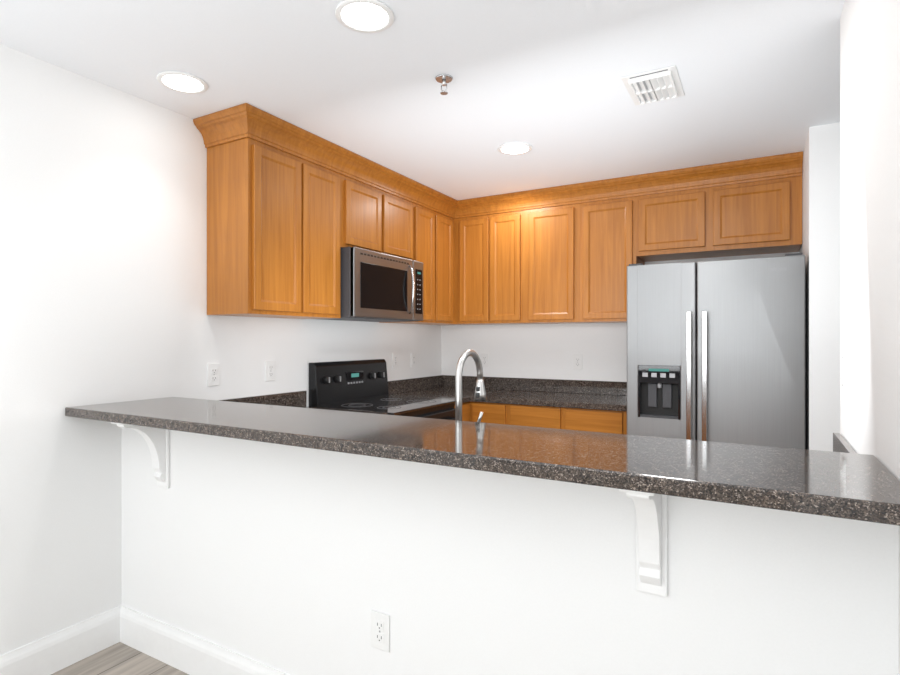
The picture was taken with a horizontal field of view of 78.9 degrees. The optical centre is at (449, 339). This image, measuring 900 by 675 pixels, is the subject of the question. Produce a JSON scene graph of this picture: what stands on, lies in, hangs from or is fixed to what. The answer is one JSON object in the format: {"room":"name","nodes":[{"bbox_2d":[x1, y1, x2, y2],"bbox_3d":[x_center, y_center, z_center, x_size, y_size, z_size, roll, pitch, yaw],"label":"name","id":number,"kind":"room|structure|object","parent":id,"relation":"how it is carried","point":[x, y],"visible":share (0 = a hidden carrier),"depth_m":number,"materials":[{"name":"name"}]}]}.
{"room":"kitchen","nodes":[
{"label":"kitchen","id":0,"kind":"room"},
{"bbox_2d":[51,642,188,674],"bbox_3d":[-0.087,1.385,0.750,4.350,0.100,7.520,0,0,29],"label":"floor","id":1,"kind":"structure","parent":0,"point":[119,658],"depth_m":2.24,"materials":[{"name":"brown wood"}]},
{"bbox_2d":[309,359,454,419],"bbox_3d":[-0.394,0.741,3.587,0.715,1.188,0.754,0,0,29],"label":"range","id":2,"kind":"object","parent":1,"relation":"on","point":[360,385],"visible":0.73,"depth_m":3.60,"materials":[{"name":"black metal"}]},
{"bbox_2d":[454,402,469,420],"bbox_3d":[-0.184,0.897,4.074,0.606,0.874,0.294,0,0,29],"label":"base cabinet","id":3,"kind":"object","parent":1,"relation":"on","point":[465,406],"depth_m":4.00,"materials":[{"name":"brown wood"}]},
{"bbox_2d":[388,379,468,402],"bbox_3d":[-0.189,0.389,4.052,0.619,0.140,0.253,0,0,29],"label":"countertop","id":4,"kind":"structure","parent":3,"relation":"on","point":[415,388],"depth_m":4.39,"materials":[{"name":"stone"}]},
{"bbox_2d":[470,401,509,424],"bbox_3d":[0.423,0.897,4.243,0.324,0.874,0.627,0,0,29],"label":"base cabinet","id":5,"kind":"object","parent":1,"relation":"on","point":[496,413],"depth_m":3.96,"materials":[{"name":"brown wood"}]},
{"bbox_2d":[510,404,565,428],"bbox_3d":[0.739,0.897,4.065,0.403,0.874,0.627,0,0,29],"label":"base cabinet","id":6,"kind":"object","parent":1,"relation":"on","point":[520,415],"depth_m":3.78,"materials":[{"name":"brown wood"}]},
{"bbox_2d":[566,408,626,434],"bbox_3d":[1.110,0.897,3.855,0.448,0.874,0.627,0,0,29],"label":"base cabinet","id":7,"kind":"object","parent":1,"relation":"on","point":[602,421],"depth_m":3.58,"materials":[{"name":"brown wood"}]},
{"bbox_2d":[411,375,626,410],"bbox_3d":[0.532,0.389,4.166,1.764,0.140,0.653,0,0,29],"label":"countertop","id":8,"kind":"structure","parent":7,"relation":"on","point":[598,395],"depth_m":4.17,"materials":[{"name":"stone"}]},
{"bbox_2d":[217,391,856,453],"bbox_3d":[-0.028,0.493,2.212,2.707,0.348,0.720,0,0,29],"label":"countertop","id":9,"kind":"structure","parent":7,"relation":"on","point":[297,398],"depth_m":3.15,"materials":[{"name":"stone"}]},
{"bbox_2d":[455,350,486,421],"bbox_3d":[0.106,0.230,2.079,0.132,0.381,0.237,0,0,29],"label":"faucet","id":10,"kind":"object","parent":9,"relation":"on","point":[480,393],"visible":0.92,"depth_m":2.04,"materials":[{"name":"silver metal"}]},
{"bbox_2d":[627,253,804,448],"bbox_3d":[1.640,0.440,3.393,0.906,1.789,0.858,0,0,29],"label":"fridge","id":11,"kind":"object","parent":1,"relation":"on","point":[715,350],"visible":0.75,"depth_m":3.04,"materials":[{"name":"silver metal"}]},
{"bbox_2d":[0,44,440,654],"bbox_3d":[-1.916,0.115,1.782,0.150,2.440,7.520,0,0,29],"label":"wall","id":12,"kind":"structure","parent":0,"point":[102,242],"depth_m":2.33,"materials":[{"name":"paint"}]},
{"bbox_2d":[0,607,115,674],"bbox_3d":[-2.537,1.259,0.513,0.016,0.152,4.400,0,0,29],"label":"baseboard","id":13,"kind":"structure","parent":12,"relation":"attached to","point":[52,653],"depth_m":2.22,"materials":[{"name":"paint"}]},
{"bbox_2d":[207,363,219,385],"bbox_3d":[-1.228,0.184,2.840,0.007,0.116,0.072,0,0,29],"label":"electrical outlet","id":14,"kind":"object","parent":12,"relation":"attached to","point":[213,374],"visible":1,"depth_m":2.84,"materials":[{"name":"white plastic"}]},
{"bbox_2d":[265,361,274,380],"bbox_3d":[-1.041,0.184,3.171,0.007,0.116,0.072,0,0,29],"label":"electrical outlet","id":15,"kind":"object","parent":12,"relation":"attached to","point":[269,370],"visible":1,"depth_m":3.16,"materials":[{"name":"white plastic"}]},
{"bbox_2d":[392,353,397,367],"bbox_3d":[-0.426,0.165,4.260,0.007,0.116,0.072,0,0,29],"label":"electrical outlet","id":16,"kind":"object","parent":12,"relation":"attached to","point":[394,360],"visible":1,"depth_m":4.25,"materials":[{"name":"white plastic"}]},
{"bbox_2d":[411,353,415,366],"bbox_3d":[-0.299,0.170,4.486,0.007,0.116,0.072,0,0,29],"label":"electrical outlet","id":17,"kind":"object","parent":12,"relation":"attached to","point":[413,359],"visible":1,"depth_m":4.48,"materials":[{"name":"white plastic"}]},
{"bbox_2d":[0,0,844,199],"bbox_3d":[-0.087,-1.155,0.750,4.350,0.100,7.520,0,0,29],"label":"ceiling","id":18,"kind":"structure","parent":0,"point":[758,78],"depth_m":2.25,"materials":[{"name":"paint"}]},
{"bbox_2d":[157,71,207,93],"bbox_3d":[-1.147,-1.100,2.347,0.200,0.008,0.200,0,0,29],"label":"recessed light","id":19,"kind":"object","parent":18,"relation":"in","point":[182,82],"visible":1,"depth_m":2.34,"materials":[{"name":"white plastic"}]},
{"bbox_2d":[202,123,304,318],"bbox_3d":[-1.022,-0.575,2.877,0.328,0.900,0.346,0,0,29],"label":"upper cabinet","id":20,"kind":"object","parent":18,"relation":"hanging from","point":[292,210],"depth_m":2.75,"materials":[{"name":"brown wood"}]},
{"bbox_2d":[305,147,344,318],"bbox_3d":[-0.856,-0.575,3.170,0.328,0.900,0.329,0,0,29],"label":"upper cabinet","id":21,"kind":"object","parent":18,"relation":"hanging from","point":[324,176],"depth_m":3.10,"materials":[{"name":"brown wood"}]},
{"bbox_2d":[335,0,393,32],"bbox_3d":[-0.290,-1.100,1.862,0.200,0.008,0.200,0,0,29],"label":"recessed light","id":22,"kind":"object","parent":18,"relation":"in","point":[368,16],"visible":1,"depth_m":1.85,"materials":[{"name":"white plastic"}]},
{"bbox_2d":[345,163,384,253],"bbox_3d":[-0.678,-0.788,3.486,0.328,0.475,0.395,0,0,29],"label":"upper cabinet","id":23,"kind":"object","parent":18,"relation":"hanging from","point":[364,193],"depth_m":3.42,"materials":[{"name":"brown wood"}]},
{"bbox_2d":[322,247,422,321],"bbox_3d":[-0.526,-0.338,3.627,0.449,0.419,0.766,0,0,29],"label":"microwave","id":24,"kind":"object","parent":23,"relation":"attached to","point":[378,287],"visible":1,"depth_m":3.43,"materials":[{"name":"silver metal"}]},
{"bbox_2d":[385,179,416,260],"bbox_3d":[-0.484,-0.788,3.830,0.328,0.475,0.395,0,0,29],"label":"upper cabinet","id":25,"kind":"object","parent":18,"relation":"hanging from","point":[400,204],"depth_m":3.76,"materials":[{"name":"brown wood"}]},
{"bbox_2d":[379,195,436,324],"bbox_3d":[-0.319,-0.575,4.122,0.328,0.900,0.277,0,0,29],"label":"upper cabinet","id":26,"kind":"object","parent":18,"relation":"hanging from","point":[426,209],"depth_m":4.08,"materials":[{"name":"brown wood"}]},
{"bbox_2d":[429,203,456,324],"bbox_3d":[-0.184,-0.575,4.361,0.328,0.900,0.271,0,0,29],"label":"upper cabinet","id":27,"kind":"object","parent":18,"relation":"hanging from","point":[446,217],"depth_m":4.32,"materials":[{"name":"brown wood"}]},
{"bbox_2d":[435,74,452,94],"bbox_3d":[-0.025,-1.072,2.311,0.076,0.064,0.076,0,0,29],"label":"sprinkler","id":28,"kind":"object","parent":18,"relation":"attached to","point":[443,79],"visible":1,"depth_m":2.30,"materials":[{"name":"silver metal"}]},
{"bbox_2d":[457,207,488,324],"bbox_3d":[0.249,-0.575,4.503,0.326,0.900,0.348,0,0,29],"label":"upper cabinet","id":29,"kind":"object","parent":18,"relation":"hanging from","point":[472,223],"depth_m":4.35,"materials":[{"name":"brown wood"}]},
{"bbox_2d":[489,203,528,324],"bbox_3d":[0.518,-0.575,4.351,0.292,0.900,0.348,0,0,29],"label":"upper cabinet","id":30,"kind":"object","parent":18,"relation":"hanging from","point":[506,220],"depth_m":4.20,"materials":[{"name":"brown wood"}]},
{"bbox_2d":[498,142,531,154],"bbox_3d":[0.376,-1.100,3.157,0.200,0.008,0.200,0,0,29],"label":"recessed light","id":31,"kind":"object","parent":18,"relation":"in","point":[515,148],"visible":1,"depth_m":3.15,"materials":[{"name":"white plastic"}]},
{"bbox_2d":[525,195,580,323],"bbox_3d":[0.825,-0.575,4.178,0.414,0.900,0.348,0,0,29],"label":"upper cabinet","id":32,"kind":"object","parent":18,"relation":"hanging from","point":[552,226],"depth_m":4.02,"materials":[{"name":"brown wood"}]},
{"bbox_2d":[581,187,644,322],"bbox_3d":[1.179,-0.575,3.978,0.398,0.900,0.348,0,0,29],"label":"upper cabinet","id":33,"kind":"object","parent":18,"relation":"hanging from","point":[608,218],"depth_m":3.83,"materials":[{"name":"brown wood"}]},
{"bbox_2d":[621,65,684,105],"bbox_3d":[0.890,-1.094,2.385,0.215,0.020,0.310,0,0,29],"label":"ceiling vent","id":34,"kind":"object","parent":18,"relation":"in","point":[657,85],"visible":1,"depth_m":2.35,"materials":[{"name":"white plastic"}]},
{"bbox_2d":[637,175,712,262],"bbox_3d":[1.550,-0.798,3.769,0.454,0.455,0.348,0,0,29],"label":"upper cabinet","id":35,"kind":"object","parent":18,"relation":"hanging from","point":[675,220],"depth_m":3.62,"materials":[{"name":"brown wood"}]},
{"bbox_2d":[713,163,802,256],"bbox_3d":[1.967,-0.798,3.533,0.504,0.455,0.348,0,0,29],"label":"upper cabinet","id":36,"kind":"object","parent":18,"relation":"hanging from","point":[755,212],"depth_m":3.38,"materials":[{"name":"brown wood"}]},
{"bbox_2d":[122,428,898,674],"bbox_3d":[-0.243,0.825,1.831,2.715,1.019,0.150,0,0,29],"label":"wall","id":37,"kind":"structure","parent":0,"point":[291,560],"depth_m":1.57,"materials":[{"name":"paint"}]},
{"bbox_2d":[111,422,169,487],"bbox_3d":[-1.238,0.465,2.191,0.072,0.300,0.199,0,0,29],"label":"bracket","id":38,"kind":"object","parent":37,"relation":"attached to","point":[157,440],"visible":0.75,"depth_m":2.24,"materials":[{"name":"paint"}]},
{"bbox_2d":[116,605,288,674],"bbox_3d":[-0.290,1.259,1.762,2.640,0.152,0.016,0,0,29],"label":"baseboard","id":39,"kind":"structure","parent":37,"relation":"attached to","point":[182,650],"depth_m":2.21,"materials":[{"name":"paint"}]},
{"bbox_2d":[371,610,389,651],"bbox_3d":[-0.221,0.923,1.727,0.072,0.116,0.007,0,0,29],"label":"outlet","id":40,"kind":"object","parent":37,"relation":"attached to","point":[380,631],"visible":1,"depth_m":1.72,"materials":[{"name":"white plastic"}]},
{"bbox_2d":[65,397,899,525],"bbox_3d":[-0.277,0.296,1.772,2.711,0.036,0.475,0,0,29],"label":"bar","id":41,"kind":"object","parent":37,"relation":"on","point":[859,487],"visible":0.98,"depth_m":1.35,"materials":[{"name":"stone"}]},
{"bbox_2d":[619,489,667,596],"bbox_3d":[0.442,0.465,1.243,0.072,0.300,0.199,0,0,29],"label":"bracket","id":42,"kind":"object","parent":37,"relation":"attached to","point":[651,509],"visible":0.73,"depth_m":1.29,"materials":[{"name":"paint"}]},
{"bbox_2d":[441,252,798,381],"bbox_3d":[1.789,0.115,3.922,4.200,2.440,0.150,0,0,29],"label":"wall","id":43,"kind":"structure","parent":0,"point":[542,351],"depth_m":4.41,"materials":[{"name":"paint"}]},
{"bbox_2d":[481,353,488,366],"bbox_3d":[0.297,0.178,4.673,0.072,0.116,0.007,0,0,29],"label":"electrical outlet","id":44,"kind":"object","parent":43,"relation":"attached to","point":[485,359],"visible":0.94,"depth_m":4.67,"materials":[{"name":"white plastic"}]},
{"bbox_2d":[573,355,581,369],"bbox_3d":[1.000,0.178,4.276,0.072,0.116,0.007,0,0,29],"label":"electrical outlet","id":45,"kind":"object","parent":43,"relation":"attached to","point":[577,361],"visible":1,"depth_m":4.28,"materials":[{"name":"white plastic"}]},
{"bbox_2d":[799,0,899,674],"bbox_3d":[0.572,0.115,0.377,0.165,2.440,7.220,0,0,29],"label":"wall","id":46,"kind":"structure","parent":0,"point":[870,189],"depth_m":1.54,"materials":[{"name":"paint"}]},
{"bbox_2d":[840,353,845,389],"bbox_3d":[1.285,0.105,1.789,0.010,0.116,0.072,0,0,29],"label":"light switch","id":47,"kind":"object","parent":46,"relation":"attached to","point":[843,372],"visible":0.98,"depth_m":1.77,"materials":[{"name":"white plastic"}]}
]}

